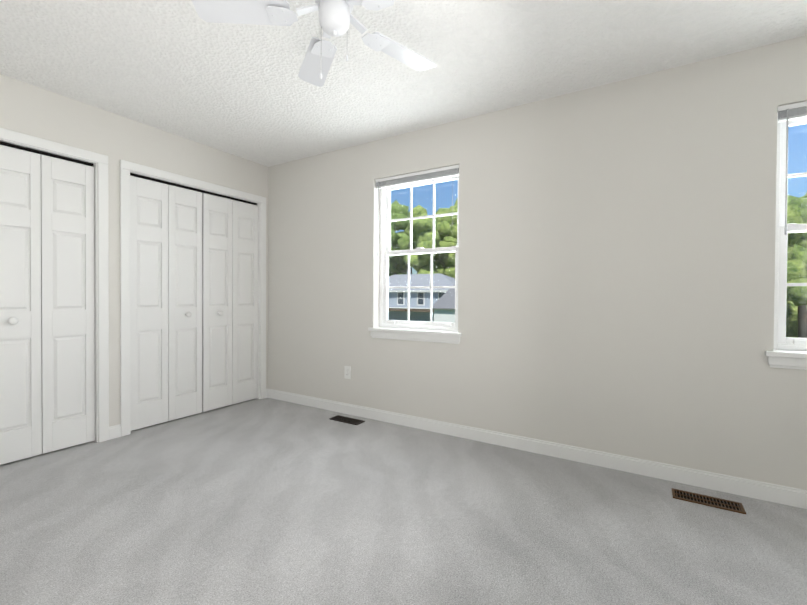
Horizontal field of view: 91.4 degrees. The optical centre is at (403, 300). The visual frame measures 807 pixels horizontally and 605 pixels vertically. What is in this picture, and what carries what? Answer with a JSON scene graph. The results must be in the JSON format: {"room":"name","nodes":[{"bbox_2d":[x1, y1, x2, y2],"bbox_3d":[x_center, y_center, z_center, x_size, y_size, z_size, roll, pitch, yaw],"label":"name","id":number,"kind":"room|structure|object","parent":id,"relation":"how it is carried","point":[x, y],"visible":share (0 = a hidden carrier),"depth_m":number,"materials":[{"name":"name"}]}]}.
{"room":"empty bedroom","nodes":[
{"label":"empty bedroom","id":0,"kind":"room"},
{"bbox_2d":[0,74,267,426],"bbox_3d":[-2.458,-0.179,2.691,0.200,2.440,3.600,1,1,31],"label":"wall","id":1,"kind":"structure","parent":0,"point":[32,110],"depth_m":2.97,"materials":[{"name":"beige paint"}]},
{"bbox_2d":[0,145,94,464],"bbox_3d":[-2.401,0.026,2.620,0.088,2.004,0.592,1,1,31],"label":"bifold closet door","id":2,"kind":"structure","parent":1,"relation":"in","point":[47,368],"depth_m":2.64,"materials":[{"name":"white wood"}]},
{"bbox_2d":[0,128,108,442],"bbox_3d":[-2.634,0.018,2.407,0.201,2.051,1.237,1,1,31],"label":"door frame","id":3,"kind":"structure","parent":1,"relation":"attached to","point":[7,143],"depth_m":2.87,"materials":[{"name":"white wood"}]},
{"bbox_2d":[130,176,201,430],"bbox_3d":[-1.974,0.021,3.321,0.088,2.004,0.592,1,1,31],"label":"bifold closet door","id":4,"kind":"structure","parent":1,"relation":"in","point":[165,302],"depth_m":3.30,"materials":[{"name":"white wood"}]},
{"bbox_2d":[120,159,265,436],"bbox_3d":[-1.891,0.008,3.624,0.201,2.051,1.237,1,1,31],"label":"door frame","id":5,"kind":"structure","parent":1,"relation":"attached to","point":[165,181],"depth_m":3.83,"materials":[{"name":"white wood"}]},
{"bbox_2d":[202,193,257,411],"bbox_3d":[-1.659,0.017,3.837,0.088,2.004,0.592,1,1,31],"label":"bifold closet door","id":6,"kind":"structure","parent":1,"relation":"in","point":[229,301],"depth_m":3.81,"materials":[{"name":"white wood"}]},
{"bbox_2d":[0,398,806,604],"bbox_3d":[-0.553,1.126,1.540,6.320,0.120,4.000,1,1,31],"label":"floor","id":7,"kind":"structure","parent":0,"point":[268,501],"depth_m":1.86,"materials":[{"name":"carpet"}]},
{"bbox_2d":[329,415,364,424],"bbox_3d":[-0.492,1.040,3.426,0.305,0.008,0.115,1,1,31],"label":"floor air vent","id":8,"kind":"object","parent":7,"relation":"on","point":[344,419],"visible":1,"depth_m":3.42,"materials":[{"name":"brown metal"}]},
{"bbox_2d":[672,488,745,513],"bbox_3d":[1.618,1.068,2.103,0.305,0.008,0.115,1,1,31],"label":"floor air vent","id":9,"kind":"object","parent":7,"relation":"on","point":[720,503],"visible":0.98,"depth_m":2.10,"materials":[{"name":"brown metal"}]},
{"bbox_2d":[0,0,806,166],"bbox_3d":[-0.538,-1.434,1.511,6.320,0.120,4.000,1,1,31],"label":"ceiling","id":10,"kind":"structure","parent":0,"point":[181,68],"depth_m":2.24,"materials":[{"name":"white paint"}]},
{"bbox_2d":[191,0,435,86],"bbox_3d":[-0.251,-1.140,1.603,1.026,0.466,1.070,1,1,31],"label":"ceiling fan","id":11,"kind":"object","parent":10,"relation":"hanging from","point":[336,18],"visible":1,"depth_m":1.62,"materials":[{"name":"white plastic"}]},
{"bbox_2d":[268,35,806,489],"bbox_3d":[0.443,-0.167,3.147,6.320,2.440,0.200,1,1,31],"label":"wall","id":12,"kind":"structure","parent":0,"point":[616,269],"depth_m":2.56,"materials":[{"name":"beige paint"}]},
{"bbox_2d":[344,366,350,378],"bbox_3d":[-0.514,0.661,3.616,0.070,0.115,0.008,1,1,31],"label":"electrical outlet plate","id":13,"kind":"object","parent":12,"relation":"attached to","point":[347,372],"visible":1,"depth_m":3.61,"materials":[{"name":"white plastic"}]},
{"bbox_2d":[368,165,461,343],"bbox_3d":[0.123,-0.363,3.317,0.872,1.391,0.222,1,1,31],"label":"window unit","id":14,"kind":"structure","parent":12,"relation":"in","point":[386,185],"depth_m":3.34,"materials":[{"name":"white plastic"}]},
{"bbox_2d":[266,388,806,508],"bbox_3d":[0.727,1.011,2.849,5.100,0.095,0.030,1,1,31],"label":"baseboard","id":15,"kind":"structure","parent":12,"relation":"attached to","point":[781,494],"depth_m":2.58,"materials":[{"name":"white wood"}]},
{"bbox_2d":[765,101,806,369],"bbox_3d":[2.360,-0.334,1.953,0.872,1.391,0.222,1,1,31],"label":"window unit","id":16,"kind":"structure","parent":12,"relation":"in","point":[794,114],"depth_m":2.15,"materials":[{"name":"white plastic"}]},
{"label":"outside","id":17,"kind":"structure","parent":0,"visible":0},
{"label":"lawn","id":18,"kind":"structure","parent":17,"visible":0},
{"bbox_2d":[389,273,454,321],"bbox_3d":[1.509,-0.205,52.071,17.030,6.580,10.950,1,1,31],"label":"neighbor house","id":19,"kind":"structure","parent":18,"relation":"on","point":[399,311],"depth_m":47.95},
{"bbox_2d":[432,284,457,331],"bbox_3d":[11.544,0.850,31.425,17.620,5.060,12.370,1,1,31],"label":"neighbor house","id":20,"kind":"structure","parent":18,"relation":"on","point":[444,306],"depth_m":32.98,"materials":[{"name":"grey"}]},
{"bbox_2d":[389,192,806,349],"bbox_3d":[-3.016,-7.321,60.599,166.839,23.481,44.401,1,1,31],"label":"trees","id":21,"kind":"object","parent":18,"relation":"on","point":[396,268],"depth_m":57.55,"materials":[{"name":"green plant"}]}
]}

